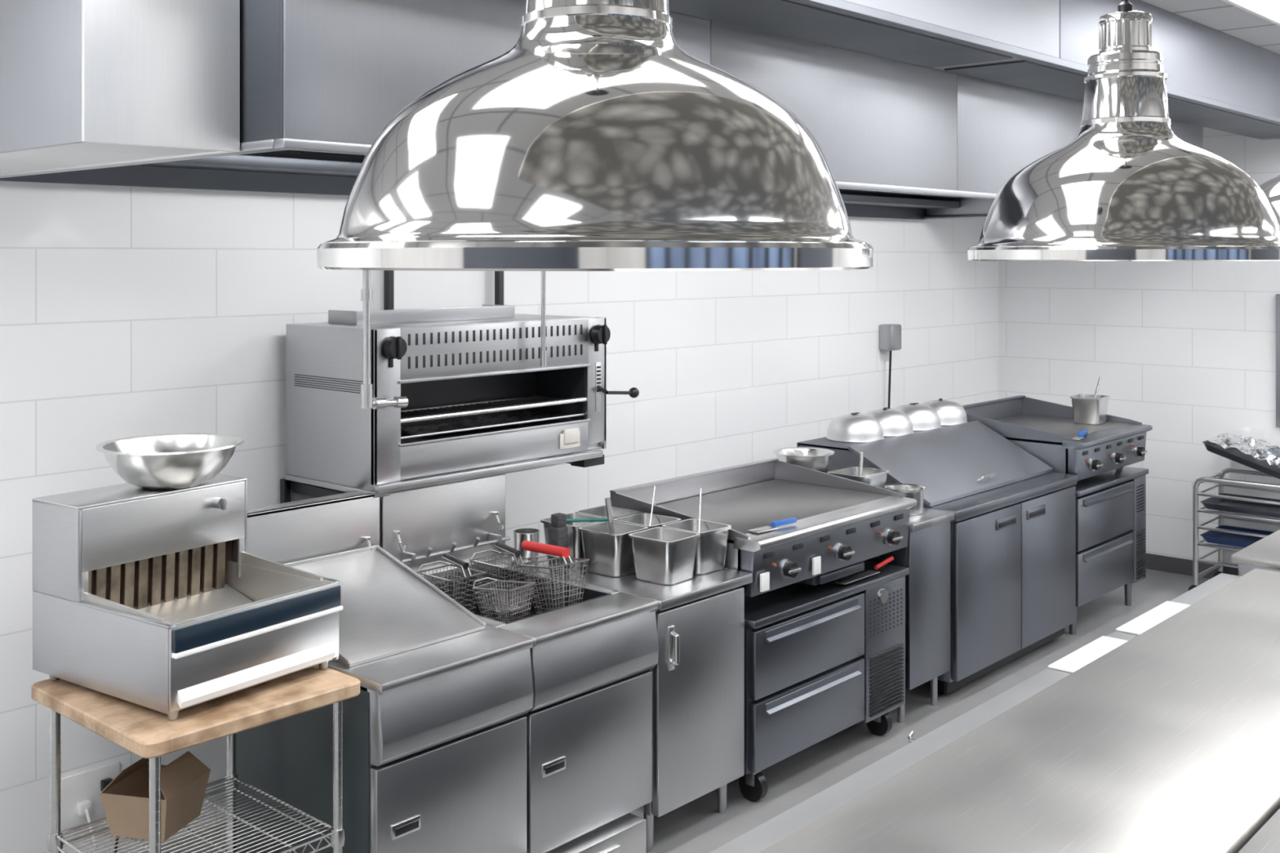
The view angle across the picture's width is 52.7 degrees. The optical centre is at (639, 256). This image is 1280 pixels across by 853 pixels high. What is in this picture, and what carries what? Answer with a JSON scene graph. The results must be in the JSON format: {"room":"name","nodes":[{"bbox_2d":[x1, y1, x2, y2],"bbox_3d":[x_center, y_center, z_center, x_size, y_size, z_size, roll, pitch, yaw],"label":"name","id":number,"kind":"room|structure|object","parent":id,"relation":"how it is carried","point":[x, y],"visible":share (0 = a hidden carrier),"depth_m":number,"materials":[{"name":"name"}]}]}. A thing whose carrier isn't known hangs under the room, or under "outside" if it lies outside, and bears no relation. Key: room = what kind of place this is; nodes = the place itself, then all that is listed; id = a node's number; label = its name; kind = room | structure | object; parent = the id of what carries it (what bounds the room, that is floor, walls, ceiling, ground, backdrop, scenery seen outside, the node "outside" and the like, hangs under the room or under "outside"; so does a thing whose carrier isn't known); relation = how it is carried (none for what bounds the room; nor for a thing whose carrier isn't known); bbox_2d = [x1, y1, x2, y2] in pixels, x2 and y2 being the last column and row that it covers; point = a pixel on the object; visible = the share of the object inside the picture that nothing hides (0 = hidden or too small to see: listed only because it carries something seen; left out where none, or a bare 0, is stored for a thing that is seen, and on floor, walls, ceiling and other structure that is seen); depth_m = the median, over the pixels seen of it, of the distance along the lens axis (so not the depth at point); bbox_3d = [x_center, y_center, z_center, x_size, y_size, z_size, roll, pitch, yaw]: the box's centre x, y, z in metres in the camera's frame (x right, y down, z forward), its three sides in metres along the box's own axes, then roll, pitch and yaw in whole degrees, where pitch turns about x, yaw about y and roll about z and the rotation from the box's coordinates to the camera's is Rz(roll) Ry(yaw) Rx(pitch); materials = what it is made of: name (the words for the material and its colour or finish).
{"room":"commercial kitchen","nodes":[
{"label":"commercial kitchen","id":0,"kind":"room"},
{"bbox_2d":[0,180,998,852],"bbox_3d":[-1.075,0.480,5.232,0.100,3.140,10.950,0,0,42],"label":"wall","id":1,"kind":"structure","parent":0,"point":[126,311],"depth_m":4.83,"materials":[{"name":"white tile"}]},
{"bbox_2d":[60,761,119,852],"bbox_3d":[-1.793,1.872,4.285,0.094,0.324,0.222,0,0,42],"label":"wall outlet","id":2,"kind":"object","parent":1,"relation":"attached to","point":[81,802],"visible":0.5,"depth_m":4.28,"materials":[{"name":"white plastic"}]},
{"bbox_2d":[280,270,604,503],"bbox_3d":[-0.744,0.660,5.055,0.580,1.780,1.150,0,0,42],"label":"frame","id":3,"kind":"object","parent":1,"relation":"attached to","point":[286,486],"visible":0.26,"depth_m":5.16,"materials":[{"name":"black metal"}]},
{"bbox_2d":[284,304,639,497],"bbox_3d":[-0.655,0.513,5.055,0.632,0.627,1.276,0,0,42],"label":"salamander broiler","id":4,"kind":"object","parent":1,"relation":"attached to","point":[475,385],"visible":0.97,"depth_m":4.76,"materials":[{"name":"metal"}]},
{"bbox_2d":[360,155,408,408],"bbox_3d":[-0.876,0.077,4.429,0.062,0.894,0.204,0,0,42],"label":"gas pipe","id":5,"kind":"object","parent":4,"relation":"attached to","point":[366,399],"visible":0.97,"depth_m":4.35,"materials":[{"name":"metal"}]},
{"bbox_2d":[540,271,546,366],"bbox_3d":[-0.370,0.025,4.955,0.025,0.790,0.026,0,0,42],"label":"gas pipe","id":6,"kind":"object","parent":4,"relation":"attached to","point":[543,352],"visible":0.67,"depth_m":4.95,"materials":[{"name":"metal"}]},
{"bbox_2d":[879,324,901,408],"bbox_3d":[1.554,0.835,8.018,0.089,0.830,0.130,0,0,42],"label":"box","id":7,"kind":"object","parent":1,"relation":"attached to","point":[890,335],"visible":0.94,"depth_m":7.98,"materials":[{"name":"metal"}]},
{"bbox_2d":[142,568,1209,852],"bbox_3d":[1.509,2.100,2.912,7.045,0.100,10.950,0,0,42],"label":"floor","id":8,"kind":"structure","parent":0,"point":[696,826],"depth_m":5.42,"materials":[{"name":"grey concrete"}]},
{"bbox_2d":[31,664,359,852],"bbox_3d":[-1.198,1.590,3.494,0.652,0.880,0.622,0,0,42],"label":"wire cart","id":9,"kind":"object","parent":8,"relation":"on","point":[145,732],"visible":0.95,"depth_m":3.42,"materials":[{"name":"wood"}]},
{"bbox_2d":[100,751,210,841],"bbox_3d":[-1.320,1.464,3.530,0.200,0.177,0.210,0,0,13],"label":"carton","id":10,"kind":"object","parent":9,"relation":"on","point":[184,780],"visible":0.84,"depth_m":3.48,"materials":[{"name":"brown cardboard"}]},
{"bbox_2d":[32,474,342,720],"bbox_3d":[-1.241,0.903,3.562,0.635,0.490,0.550,0,0,35],"label":"station","id":11,"kind":"object","parent":9,"relation":"on","point":[157,600],"visible":0.98,"depth_m":3.47,"materials":[{"name":"metal"}]},
{"bbox_2d":[88,540,232,609],"bbox_3d":[-1.362,0.893,3.646,0.030,0.180,0.518,0,0,35],"label":"grille","id":12,"kind":"object","parent":11,"relation":"attached to","point":[178,578],"depth_m":3.67,"materials":[{"name":"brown metal"}]},
{"bbox_2d":[95,433,244,489],"bbox_3d":[-1.346,0.596,3.710,0.400,0.123,0.400,0,0,42],"label":"mixing bowl","id":13,"kind":"object","parent":11,"relation":"on","point":[169,461],"visible":1,"depth_m":3.61,"materials":[{"name":"metal"}]},
{"bbox_2d":[46,773,346,852],"bbox_3d":[-1.198,1.575,3.497,0.586,0.045,0.567,0,0,42],"label":"wire shelf","id":14,"kind":"object","parent":9,"relation":"attached to","point":[55,842],"depth_m":3.50,"materials":[{"name":"metal"}]},
{"bbox_2d":[235,490,533,852],"bbox_3d":[-0.858,1.431,4.035,0.932,1.238,0.570,0,0,42],"label":"fryer","id":15,"kind":"object","parent":8,"relation":"on","point":[434,733],"visible":0.68,"depth_m":3.81,"materials":[{"name":"metal"}]},
{"bbox_2d":[379,474,658,852],"bbox_3d":[-0.464,1.431,4.457,0.955,1.238,0.575,0,0,42],"label":"fryer","id":16,"kind":"object","parent":8,"relation":"on","point":[589,720],"visible":0.56,"depth_m":4.24,"materials":[{"name":"metal"}]},
{"bbox_2d":[416,553,485,613],"bbox_3d":[-0.658,1.144,4.461,0.206,0.235,0.157,0,0,42],"label":"basket","id":17,"kind":"object","parent":16,"relation":"in","point":[455,562],"visible":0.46,"depth_m":4.44,"materials":[{"name":"metal"}]},
{"bbox_2d":[469,542,536,613],"bbox_3d":[-0.498,1.144,4.639,0.206,0.235,0.157,0,0,42],"label":"basket","id":18,"kind":"object","parent":16,"relation":"in","point":[513,553],"visible":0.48,"depth_m":4.62,"materials":[{"name":"metal"}]},
{"bbox_2d":[472,577,535,622],"bbox_3d":[-0.455,1.158,4.248,0.187,0.177,0.127,0,0,36],"label":"basket","id":19,"kind":"object","parent":16,"relation":"in","point":[529,584],"visible":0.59,"depth_m":4.23,"materials":[{"name":"metal"}]},
{"bbox_2d":[520,540,589,614],"bbox_3d":[-0.322,1.109,4.450,0.177,0.247,0.251,0,0,-42],"label":"basket","id":20,"kind":"object","parent":16,"relation":"in","point":[556,552],"visible":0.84,"depth_m":4.41,"materials":[{"name":"metal"}]},
{"bbox_2d":[511,554,752,852],"bbox_3d":[-0.046,1.607,4.822,0.809,0.886,0.515,0,0,42],"label":"base cabinet","id":21,"kind":"object","parent":8,"relation":"on","point":[698,677],"visible":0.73,"depth_m":4.56,"materials":[{"name":"silver metal"}]},
{"bbox_2d":[511,554,752,610],"bbox_3d":[-0.052,1.182,4.827,0.795,0.036,0.515,0,0,42],"label":"countertop","id":22,"kind":"structure","parent":21,"relation":"on","point":[700,586],"depth_m":4.59,"materials":[{"name":"metal"}]},
{"bbox_2d":[513,528,539,564],"bbox_3d":[-0.429,1.101,4.889,0.102,0.125,0.102,0,0,42],"label":"round container","id":23,"kind":"object","parent":22,"relation":"on","point":[521,535],"visible":0.56,"depth_m":4.85,"materials":[{"name":"metal"}]},
{"bbox_2d":[540,512,603,567],"bbox_3d":[-0.249,1.083,4.926,0.204,0.160,0.189,0,0,41],"label":"pan","id":24,"kind":"object","parent":22,"relation":"on","point":[575,540],"visible":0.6,"depth_m":4.83,"materials":[{"name":"metal"}]},
{"bbox_2d":[549,512,607,573],"bbox_3d":[-0.222,1.054,4.800,0.242,0.213,0.060,0,0,-29],"label":"brush","id":25,"kind":"object","parent":22,"relation":"on","point":[558,531],"visible":0.8,"depth_m":4.74,"materials":[{"name":"plastic"}]},
{"bbox_2d":[574,505,640,519],"bbox_3d":[-0.126,1.083,5.085,0.204,0.160,0.189,0,0,43],"label":"pan","id":26,"kind":"object","parent":22,"relation":"on","point":[599,511],"visible":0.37,"depth_m":5.15,"materials":[{"name":"metal"}]},
{"bbox_2d":[577,520,648,577],"bbox_3d":[-0.099,1.083,4.778,0.204,0.160,0.189,0,0,40],"label":"pan","id":27,"kind":"object","parent":22,"relation":"on","point":[611,555],"visible":0.8,"depth_m":4.71,"materials":[{"name":"metal"}]},
{"bbox_2d":[604,497,615,534],"bbox_3d":[-0.090,1.015,4.780,0.061,0.247,0.065,0,0,42],"label":"ladle","id":28,"kind":"object","parent":27,"relation":"in","point":[607,500],"visible":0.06,"depth_m":4.77,"materials":[{"name":"metal"}]},
{"bbox_2d":[613,512,681,528],"bbox_3d":[0.028,1.083,4.934,0.204,0.160,0.189,0,0,42],"label":"pan","id":29,"kind":"object","parent":22,"relation":"on","point":[642,518],"visible":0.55,"depth_m":5.00,"materials":[{"name":"metal"}]},
{"bbox_2d":[648,485,655,525],"bbox_3d":[0.029,1.018,4.992,0.053,0.234,0.186,0,0,4],"label":"serving spoon","id":30,"kind":"object","parent":29,"relation":"in","point":[654,491],"visible":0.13,"depth_m":5.03,"materials":[{"name":"metal"}]},
{"bbox_2d":[628,527,700,585],"bbox_3d":[0.088,1.083,4.664,0.204,0.160,0.189,0,0,40],"label":"pan","id":31,"kind":"object","parent":22,"relation":"on","point":[664,556],"visible":1,"depth_m":4.61,"materials":[{"name":"metal"}]},
{"bbox_2d":[662,518,731,574],"bbox_3d":[0.211,1.083,4.816,0.204,0.160,0.189,0,0,44],"label":"pan","id":32,"kind":"object","parent":22,"relation":"on","point":[711,546],"visible":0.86,"depth_m":4.76,"materials":[{"name":"metal"}]},
{"bbox_2d":[697,488,702,532],"bbox_3d":[0.214,1.013,4.880,0.051,0.244,0.198,0,0,-1],"label":"serving spoon","id":33,"kind":"object","parent":32,"relation":"in","point":[700,489],"visible":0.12,"depth_m":4.92,"materials":[{"name":"metal"}]},
{"bbox_2d":[738,560,909,801],"bbox_3d":[0.503,1.698,5.437,0.805,0.705,1.107,0,0,42],"label":"base","id":34,"kind":"object","parent":8,"relation":"on","point":[823,660],"visible":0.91,"depth_m":5.10,"materials":[{"name":"metal"}]},
{"bbox_2d":[609,457,917,597],"bbox_3d":[0.541,1.129,5.417,0.776,0.356,1.133,0,0,42],"label":"griddle","id":35,"kind":"object","parent":34,"relation":"on","point":[842,523],"visible":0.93,"depth_m":5.33,"materials":[{"name":"metal"}]},
{"bbox_2d":[747,517,796,533],"bbox_3d":[0.516,1.031,4.970,0.245,0.022,0.050,0,0,-42],"label":"scraper","id":36,"kind":"object","parent":35,"relation":"on","point":[775,524],"visible":1,"depth_m":4.96,"materials":[{"name":"blue metal"}]},
{"bbox_2d":[744,560,909,629],"bbox_3d":[0.499,1.360,5.441,0.795,0.030,1.107,0,0,42],"label":"countertop","id":37,"kind":"structure","parent":34,"relation":"on","point":[766,608],"depth_m":5.13,"materials":[{"name":"metal"}]},
{"bbox_2d":[834,556,893,584],"bbox_3d":[0.945,1.308,5.401,0.050,0.044,0.401,0,0,42],"label":"turner","id":38,"kind":"object","parent":34,"relation":"on","point":[868,573],"visible":1,"depth_m":5.38,"materials":[{"name":"red metal"}]},
{"bbox_2d":[866,507,954,722],"bbox_3d":[0.993,1.607,6.036,0.855,0.886,0.370,0,0,42],"label":"cabinet","id":39,"kind":"object","parent":8,"relation":"on","point":[926,556],"visible":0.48,"depth_m":5.74,"materials":[{"name":"metal"}]},
{"bbox_2d":[827,466,889,488],"bbox_3d":[1.020,1.083,6.032,0.204,0.160,0.244,0,0,42],"label":"pan","id":40,"kind":"object","parent":39,"relation":"on","point":[874,477],"visible":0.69,"depth_m":6.02,"materials":[{"name":"metal"}]},
{"bbox_2d":[858,451,863,476],"bbox_3d":[1.036,1.034,6.049,0.060,0.232,0.087,0,0,42],"label":"ladle","id":41,"kind":"object","parent":40,"relation":"in","point":[861,455],"visible":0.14,"depth_m":6.07,"materials":[{"name":"metal"}]},
{"bbox_2d":[884,483,925,515],"bbox_3d":[1.205,1.106,5.879,0.184,0.114,0.184,0,0,42],"label":"round container","id":42,"kind":"object","parent":39,"relation":"on","point":[908,491],"visible":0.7,"depth_m":5.82,"materials":[{"name":"metal"}]},
{"bbox_2d":[908,507,954,532],"bbox_3d":[0.993,1.182,6.036,0.855,0.036,0.370,0,0,42],"label":"countertop","id":43,"kind":"structure","parent":39,"relation":"on","point":[930,517],"depth_m":5.77,"materials":[{"name":"metal"}]},
{"bbox_2d":[796,420,1077,694],"bbox_3d":[1.562,1.486,6.697,0.899,1.126,1.323,0,0,42],"label":"refrigerator","id":44,"kind":"object","parent":8,"relation":"on","point":[1013,527],"visible":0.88,"depth_m":6.39,"materials":[{"name":"metal"}]},
{"bbox_2d":[826,412,884,443],"bbox_3d":[1.102,0.867,6.617,0.292,0.133,0.292,0,0,42],"label":"dome","id":45,"kind":"object","parent":44,"relation":"on","point":[856,428],"visible":1,"depth_m":6.51,"materials":[{"name":"metal"}]},
{"bbox_2d":[863,407,913,436],"bbox_3d":[1.299,0.867,6.836,0.292,0.133,0.292,0,0,25],"label":"dome","id":46,"kind":"object","parent":44,"relation":"on","point":[894,423],"visible":0.81,"depth_m":6.73,"materials":[{"name":"metal"}]},
{"bbox_2d":[893,402,941,431],"bbox_3d":[1.496,0.867,7.056,0.292,0.133,0.292,0,0,-37],"label":"dome","id":47,"kind":"object","parent":44,"relation":"on","point":[923,418],"visible":0.73,"depth_m":6.95,"materials":[{"name":"metal"}]},
{"bbox_2d":[920,398,967,426],"bbox_3d":[1.693,0.867,7.275,0.292,0.133,0.292,0,0,13],"label":"dome","id":48,"kind":"object","parent":44,"relation":"on","point":[950,413],"visible":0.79,"depth_m":7.17,"materials":[{"name":"metal"}]},
{"bbox_2d":[928,471,1077,521],"bbox_3d":[1.565,1.190,6.695,0.885,0.050,1.323,0,0,42],"label":"countertop","id":49,"kind":"structure","parent":44,"relation":"on","point":[975,504],"depth_m":6.36,"materials":[{"name":"metal"}]},
{"bbox_2d":[710,568,1279,852],"bbox_3d":[1.093,1.600,3.083,0.842,0.900,4.150,0,0,42],"label":"countertop","id":50,"kind":"structure","parent":8,"relation":"on","point":[1168,740],"depth_m":2.93,"materials":[{"name":"metal"}]},
{"bbox_2d":[1047,635,1128,673],"bbox_3d":[1.361,1.190,3.858,0.122,0.006,0.400,0,0,42],"label":"board","id":51,"kind":"object","parent":50,"relation":"on","point":[1086,655],"visible":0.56,"depth_m":3.86,"materials":[{"name":"white plastic"}]},
{"bbox_2d":[1115,600,1191,635],"bbox_3d":[1.712,1.190,4.248,0.122,0.006,0.450,0,0,42],"label":"board","id":52,"kind":"object","parent":50,"relation":"on","point":[1141,624],"visible":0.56,"depth_m":4.24,"materials":[{"name":"white plastic"}]},
{"bbox_2d":[1069,466,1148,635],"bbox_3d":[2.387,1.653,7.536,0.805,0.795,0.987,0,0,42],"label":"drawer cabinet","id":53,"kind":"object","parent":8,"relation":"on","point":[1111,505],"visible":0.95,"depth_m":7.25,"materials":[{"name":"metal"}]},
{"bbox_2d":[962,395,1152,480],"bbox_3d":[2.394,1.064,7.526,0.836,0.376,0.968,0,0,42],"label":"griddle","id":54,"kind":"object","parent":53,"relation":"on","point":[1046,430],"visible":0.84,"depth_m":7.32,"materials":[{"name":"metal"}]},
{"bbox_2d":[1072,429,1088,439],"bbox_3d":[2.417,0.977,7.091,0.044,0.026,0.260,0,0,30],"label":"scraper","id":55,"kind":"object","parent":54,"relation":"on","point":[1084,432],"visible":1,"depth_m":7.08,"materials":[{"name":"blue plastic"}]},
{"bbox_2d":[1070,394,1110,425],"bbox_3d":[2.673,0.909,7.679,0.184,0.160,0.204,0,0,36],"label":"pan","id":56,"kind":"object","parent":54,"relation":"on","point":[1086,410],"visible":1,"depth_m":7.61,"materials":[{"name":"metal"}]},
{"bbox_2d":[1093,376,1102,398],"bbox_3d":[2.700,0.844,7.696,0.122,0.253,0.058,0,0,-33],"label":"ladle","id":57,"kind":"object","parent":56,"relation":"in","point":[1100,378],"visible":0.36,"depth_m":7.70,"materials":[{"name":"metal"}]},
{"bbox_2d":[1073,466,1148,497],"bbox_3d":[2.383,1.270,7.539,0.795,0.030,0.987,0,0,42],"label":"countertop","id":58,"kind":"structure","parent":53,"relation":"on","point":[1091,484],"depth_m":7.30,"materials":[{"name":"metal"}]},
{"bbox_2d":[1187,466,1279,591],"bbox_3d":[3.700,1.682,7.731,0.660,0.735,0.482,0,0,42],"label":"rack","id":59,"kind":"object","parent":8,"relation":"on","point":[1221,482],"visible":0.82,"depth_m":7.74,"materials":[{"name":"metal"}]},
{"bbox_2d":[1200,524,1274,547],"bbox_3d":[3.700,1.696,7.731,0.560,0.040,0.420,0,0,42],"label":"sheet pan","id":60,"kind":"object","parent":59,"relation":"on","point":[1210,536],"visible":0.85,"depth_m":7.86,"materials":[{"name":"blue metal"}]},
{"bbox_2d":[1200,493,1279,518],"bbox_3d":[3.700,1.496,7.731,0.560,0.040,0.420,0,0,42],"label":"sheet pan","id":61,"kind":"object","parent":59,"relation":"on","point":[1264,509],"visible":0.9,"depth_m":7.80,"materials":[{"name":"metal"}]},
{"bbox_2d":[1202,440,1279,479],"bbox_3d":[3.702,1.212,7.730,0.535,0.195,0.420,0,0,42],"label":"sheet pan","id":62,"kind":"object","parent":59,"relation":"on","point":[1233,454],"visible":0.49,"depth_m":7.71,"materials":[{"name":"metal"}]},
{"bbox_2d":[1207,432,1279,467],"bbox_3d":[3.707,1.174,7.725,0.506,0.182,0.380,0,0,42],"label":"wrap","id":63,"kind":"object","parent":62,"relation":"on","point":[1260,450],"visible":1,"depth_m":7.67,"materials":[{"name":"silver metal"}]},
{"bbox_2d":[1231,529,1279,576],"bbox_3d":[3.155,1.587,5.311,0.800,0.925,1.880,0,0,42],"label":"countertop","id":64,"kind":"structure","parent":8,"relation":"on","point":[1264,553],"depth_m":4.87,"materials":[{"name":"metal"}]},
{"bbox_2d":[1238,808,1279,852],"bbox_3d":[1.633,1.603,2.579,0.615,0.893,4.120,0,0,42],"label":"countertop","id":65,"kind":"structure","parent":8,"relation":"on","point":[1267,839],"depth_m":2.56,"materials":[{"name":"metal"}]},
{"bbox_2d":[773,447,834,471],"bbox_3d":[0.785,0.974,6.189,0.292,0.079,0.292,0,0,42],"label":"round pan","id":66,"kind":"object","parent":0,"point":[812,458],"visible":0.78,"depth_m":6.11,"materials":[{"name":"metal"}]},
{"bbox_2d":[998,127,1279,564],"bbox_3d":[5.170,0.480,6.916,6.945,3.140,0.100,0,0,42],"label":"wall","id":67,"kind":"structure","parent":0,"point":[1184,350],"depth_m":8.42,"materials":[{"name":"white tile"}]},
{"bbox_2d":[668,0,1279,139],"bbox_3d":[1.697,-0.904,5.310,0.408,0.372,6.930,0,0,42],"label":"range hood","id":68,"kind":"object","parent":67,"relation":"attached to","point":[1216,79],"depth_m":4.86,"materials":[{"name":"metal"}]},
{"bbox_2d":[1146,553,1238,578],"bbox_3d":[5.095,2.000,6.908,6.845,0.100,0.012,0,0,42],"label":"baseboard","id":69,"kind":"structure","parent":67,"relation":"attached to","point":[1153,562],"depth_m":8.35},
{"bbox_2d":[1275,293,1279,427],"bbox_3d":[4.247,0.640,7.652,0.900,0.820,0.033,0,0,42],"label":"window","id":70,"kind":"structure","parent":67,"relation":"in","point":[1277,295],"depth_m":7.93,"materials":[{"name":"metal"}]},
{"bbox_2d":[1141,0,1279,54],"bbox_3d":[1.475,-1.140,2.875,7.045,0.100,11.050,0,0,42],"label":"ceiling","id":71,"kind":"structure","parent":0,"point":[1220,15],"depth_m":5.96,"materials":[{"name":"tile"}]},
{"bbox_2d":[0,0,239,175],"bbox_3d":[-1.625,-0.664,3.354,1.580,0.848,0.362,0,0,42],"label":"exhaust hood","id":72,"kind":"object","parent":71,"relation":"attached to","point":[84,83],"visible":1,"depth_m":2.84,"materials":[{"name":"metal"}]},
{"bbox_2d":[316,0,873,271],"bbox_3d":[-0.041,-0.538,1.230,0.518,1.099,0.518,0,0,42],"label":"heat lamp","id":73,"kind":"object","parent":71,"relation":"hanging from","point":[595,142],"visible":1,"depth_m":1.04,"materials":[{"name":"silver metal"}]},
{"bbox_2d":[0,0,1203,219],"bbox_3d":[0.537,-0.664,5.632,1.755,0.848,5.910,0,0,42],"label":"exhaust hood","id":74,"kind":"object","parent":71,"relation":"attached to","point":[321,80],"visible":0.42,"depth_m":4.34,"materials":[{"name":"metal"}]},
{"bbox_2d":[967,0,1279,261],"bbox_3d":[0.821,-0.542,2.187,0.518,1.099,0.518,0,0,42],"label":"heat lamp","id":75,"kind":"object","parent":71,"relation":"hanging from","point":[1126,188],"visible":1,"depth_m":2.03,"materials":[{"name":"silver metal"}]},
{"bbox_2d":[1222,0,1279,26],"bbox_3d":[2.992,-1.083,5.579,0.620,0.013,1.220,0,0,42],"label":"ceiling light panel","id":76,"kind":"object","parent":71,"relation":"attached to","point":[1268,10],"visible":1,"depth_m":5.61,"materials":[{"name":"white plastic"}]},
{"bbox_2d":[1257,174,1279,226],"bbox_3d":[1.612,-0.542,3.068,0.518,1.099,0.518,0,0,42],"label":"heat lamp","id":77,"kind":"object","parent":71,"relation":"hanging from","point":[1271,188],"visible":0.14,"depth_m":2.98,"materials":[{"name":"silver metal"}]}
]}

